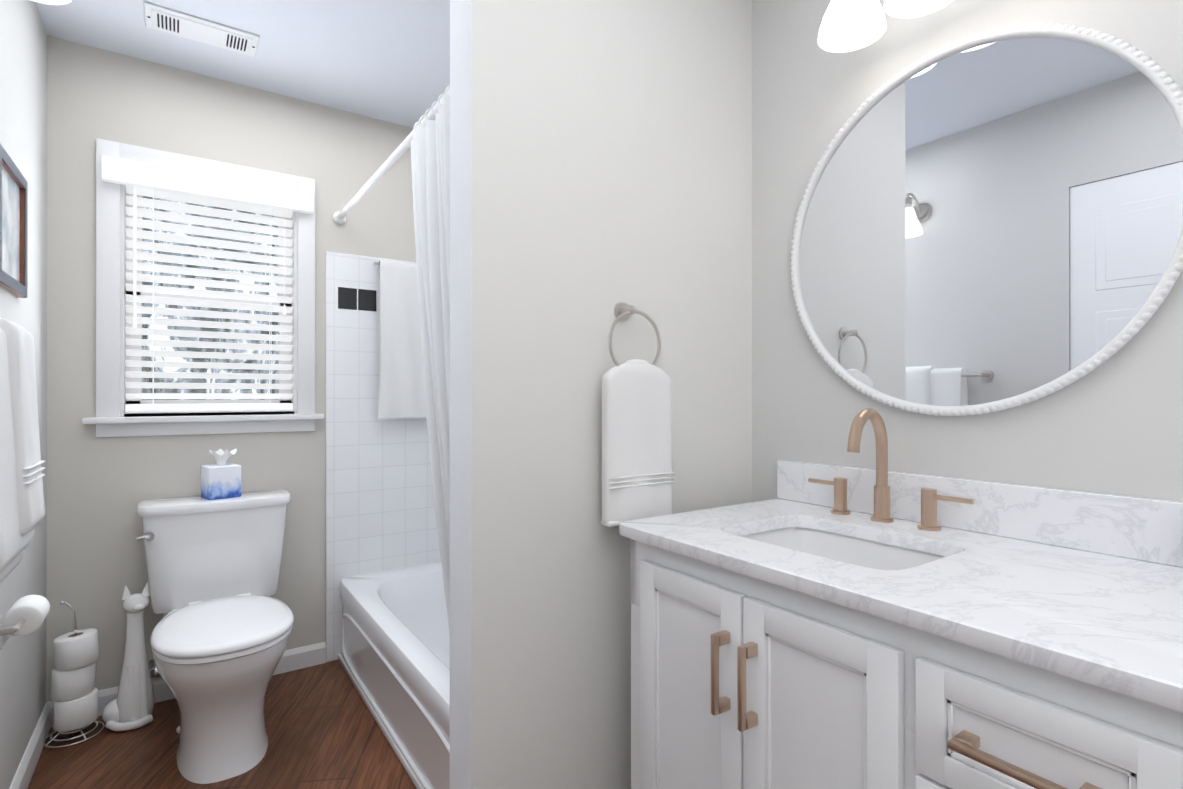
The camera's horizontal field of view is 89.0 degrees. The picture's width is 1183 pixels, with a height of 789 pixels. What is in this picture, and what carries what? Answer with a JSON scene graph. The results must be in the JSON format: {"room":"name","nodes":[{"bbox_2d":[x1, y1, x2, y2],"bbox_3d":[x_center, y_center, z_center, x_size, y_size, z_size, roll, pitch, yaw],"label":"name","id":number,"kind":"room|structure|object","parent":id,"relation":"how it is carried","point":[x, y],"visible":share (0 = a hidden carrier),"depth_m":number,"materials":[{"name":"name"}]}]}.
{"room":"bathroom","nodes":[
{"label":"bathroom","id":0,"kind":"room"},
{"bbox_2d":[0,0,46,788],"bbox_3d":[-0.908,-0.052,0.543,0.120,2.440,3.755,0,0,-35],"label":"wall","id":1,"kind":"structure","parent":0,"point":[23,88],"depth_m":1.86,"materials":[{"name":"white paint"}]},
{"bbox_2d":[0,144,27,297],"bbox_3d":[-1.554,-0.450,1.607,0.020,0.340,0.340,0,0,-35],"label":"picture frame","id":2,"kind":"object","parent":1,"relation":"attached to","point":[13,231],"visible":1,"depth_m":1.64,"materials":[{"name":"brown wood"}]},
{"bbox_2d":[0,317,44,583],"bbox_3d":[-1.144,0.108,1.115,0.138,0.533,0.653,0,0,-35],"label":"linens","id":3,"kind":"object","parent":1,"relation":"attached to","point":[22,509],"visible":1,"depth_m":1.22,"materials":[{"name":"white fabric"}]},
{"bbox_2d":[0,595,49,649],"bbox_3d":[-1.396,0.555,1.456,0.111,0.097,0.222,0,0,-35],"label":"toilet paper holder","id":4,"kind":"object","parent":1,"relation":"attached to","point":[25,615],"visible":1,"depth_m":1.45,"materials":[{"name":"white paper"}]},
{"bbox_2d":[9,700,53,788],"bbox_3d":[-1.384,1.126,1.352,0.014,0.088,1.880,0,0,-35],"label":"baseboard","id":5,"kind":"structure","parent":1,"relation":"attached to","point":[22,778],"depth_m":1.89,"materials":[{"name":"white wood"}]},
{"bbox_2d":[31,0,71,4],"bbox_3d":[-1.114,-0.898,1.134,0.208,0.214,0.136,0,0,-35],"label":"light","id":6,"kind":"object","parent":1,"relation":"attached to","point":[56,2],"visible":1,"depth_m":1.22,"materials":[{"name":"silver metal"}]},
{"bbox_2d":[28,660,416,788],"bbox_3d":[-0.168,1.209,1.122,1.997,0.080,3.875,0,0,-35],"label":"floor","id":7,"kind":"structure","parent":0,"point":[324,731],"depth_m":1.97,"materials":[{"name":"brown wood"}]},
{"bbox_2d":[43,600,104,747],"bbox_3d":[-1.774,0.935,2.066,0.163,0.468,0.163,0,0,-35],"label":"stand","id":8,"kind":"object","parent":7,"relation":"on","point":[74,694],"visible":0.98,"depth_m":2.03,"materials":[{"name":"white paper"}]},
{"bbox_2d":[102,582,153,731],"bbox_3d":[-1.646,0.926,2.138,0.151,0.493,0.139,0,0,-35],"label":"cat figurine","id":9,"kind":"object","parent":7,"relation":"on","point":[130,707],"visible":1,"depth_m":2.13,"materials":[{"name":"white ceramic"}]},
{"bbox_2d":[136,490,293,783],"bbox_3d":[-1.275,0.782,2.078,0.495,0.778,0.807,0,0,-35],"label":"toilet","id":10,"kind":"object","parent":7,"relation":"on","point":[221,632],"visible":1,"depth_m":1.98,"materials":[{"name":"white ceramic"}]},
{"bbox_2d":[201,448,240,499],"bbox_3d":[-1.424,0.301,2.314,0.110,0.184,0.110,0,0,43],"label":"tissue box","id":11,"kind":"object","parent":10,"relation":"on","point":[221,479],"visible":1,"depth_m":2.28,"materials":[{"name":"white paper"}]},
{"bbox_2d":[338,562,449,788],"bbox_3d":[-0.370,0.991,2.254,0.781,0.360,1.517,0,0,-35],"label":"bathtub","id":12,"kind":"object","parent":7,"relation":"on","point":[394,659],"visible":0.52,"depth_m":2.13,"materials":[{"name":"white ceramic"}]},
{"bbox_2d":[630,559,1046,788],"bbox_3d":[0.471,0.818,1.233,0.534,0.703,0.631,0,0,-35],"label":"base cabinet","id":13,"kind":"object","parent":7,"relation":"on","point":[781,644],"depth_m":1.00,"materials":[{"name":"white paint"}]},
{"bbox_2d":[891,631,1182,788],"bbox_3d":[0.732,0.817,0.854,0.534,0.703,0.289,0,0,-35],"label":"drawer","id":14,"kind":"object","parent":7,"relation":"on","point":[1061,711],"depth_m":0.69,"materials":[{"name":"white paint"}]},
{"bbox_2d":[808,408,974,530],"bbox_3d":[0.616,0.158,1.333,0.148,0.255,0.381,0,0,-35],"label":"faucet","id":15,"kind":"object","parent":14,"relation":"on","point":[930,497],"visible":0.98,"depth_m":1.34,"materials":[{"name":"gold metal"}]},
{"bbox_2d":[36,0,449,127],"bbox_3d":[-0.168,-1.311,1.127,1.997,0.080,3.875,0,0,-35],"label":"ceiling","id":16,"kind":"structure","parent":0,"point":[387,60],"depth_m":2.19,"materials":[{"name":"white paint"}]},
{"bbox_2d":[143,1,259,56],"bbox_3d":[-1.352,-1.263,2.097,0.330,0.012,0.155,0,0,-35],"label":"ceiling vent","id":17,"kind":"object","parent":16,"relation":"in","point":[174,22],"visible":1,"depth_m":2.08,"materials":[{"name":"white metal"}]},
{"bbox_2d":[46,35,440,701],"bbox_3d":[-1.228,-0.048,2.666,1.997,2.440,0.134,0,0,-35],"label":"wall","id":18,"kind":"structure","parent":0,"point":[352,473],"depth_m":2.47,"materials":[{"name":"grey paint"}]},
{"bbox_2d":[82,138,323,436],"bbox_3d":[-1.528,-0.387,2.434,0.800,1.088,0.176,0,0,-35],"label":"window","id":19,"kind":"structure","parent":18,"relation":"in","point":[205,285],"depth_m":2.40,"materials":[{"name":"white wood"}]},
{"bbox_2d":[98,642,325,715],"bbox_3d":[-1.529,1.128,2.384,0.885,0.088,0.014,0,0,-35],"label":"baseboard","id":20,"kind":"structure","parent":18,"relation":"attached to","point":[302,657],"depth_m":2.54,"materials":[{"name":"white wood"}]},
{"bbox_2d":[333,86,449,631],"bbox_3d":[-0.659,-0.005,2.057,0.147,1.612,1.517,0,0,-35],"label":"curtain","id":21,"kind":"object","parent":18,"relation":"attached to","point":[427,139],"visible":0.38,"depth_m":1.65,"materials":[{"name":"white fabric"}]},
{"bbox_2d":[373,260,426,417],"bbox_3d":[-0.865,-0.250,2.799,0.290,0.714,0.062,0,0,-35],"label":"towel","id":22,"kind":"object","parent":18,"relation":"attached to","point":[399,369],"visible":0.67,"depth_m":2.76,"materials":[{"name":"white fabric"}]},
{"bbox_2d":[450,0,751,788],"bbox_3d":[0.070,-0.050,1.559,0.872,2.440,0.132,0,0,-35],"label":"wall","id":23,"kind":"structure","parent":0,"point":[600,159],"depth_m":1.40,"materials":[{"name":"white paint"}]},
{"bbox_2d":[601,302,673,526],"bbox_3d":[0.106,0.040,1.461,0.200,0.533,0.068,0,0,-35],"label":"linens","id":24,"kind":"object","parent":23,"relation":"attached to","point":[637,477],"visible":0.96,"depth_m":1.42,"materials":[{"name":"white fabric"}]},
{"bbox_2d":[752,0,1182,501],"bbox_3d":[0.634,-0.050,1.603,0.132,2.440,3.755,0,0,-35],"label":"wall","id":25,"kind":"structure","parent":0,"point":[1112,424],"depth_m":1.37,"materials":[{"name":"white paint"}]},
{"bbox_2d":[818,0,952,52],"bbox_3d":[0.698,-0.920,1.242,0.200,0.220,0.494,0,0,-35],"label":"vanity light fixture","id":26,"kind":"object","parent":25,"relation":"attached to","point":[849,25],"visible":1,"depth_m":1.33,"materials":[{"name":"white glass"}]},
{"bbox_2d":[777,460,1182,567],"bbox_3d":[0.955,0.232,1.025,0.018,0.106,1.545,0,0,-35],"label":"backsplash","id":27,"kind":"structure","parent":25,"relation":"attached to","point":[1143,529],"depth_m":1.17,"materials":[{"name":"stone"}]},
{"bbox_2d":[790,23,1182,415],"bbox_3d":[0.765,-0.351,1.295,0.025,0.795,0.795,0,0,-35],"label":"round mirror","id":28,"kind":"object","parent":25,"relation":"attached to","point":[989,221],"visible":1,"depth_m":1.22,"materials":[{"name":"white mirror"}]}
]}

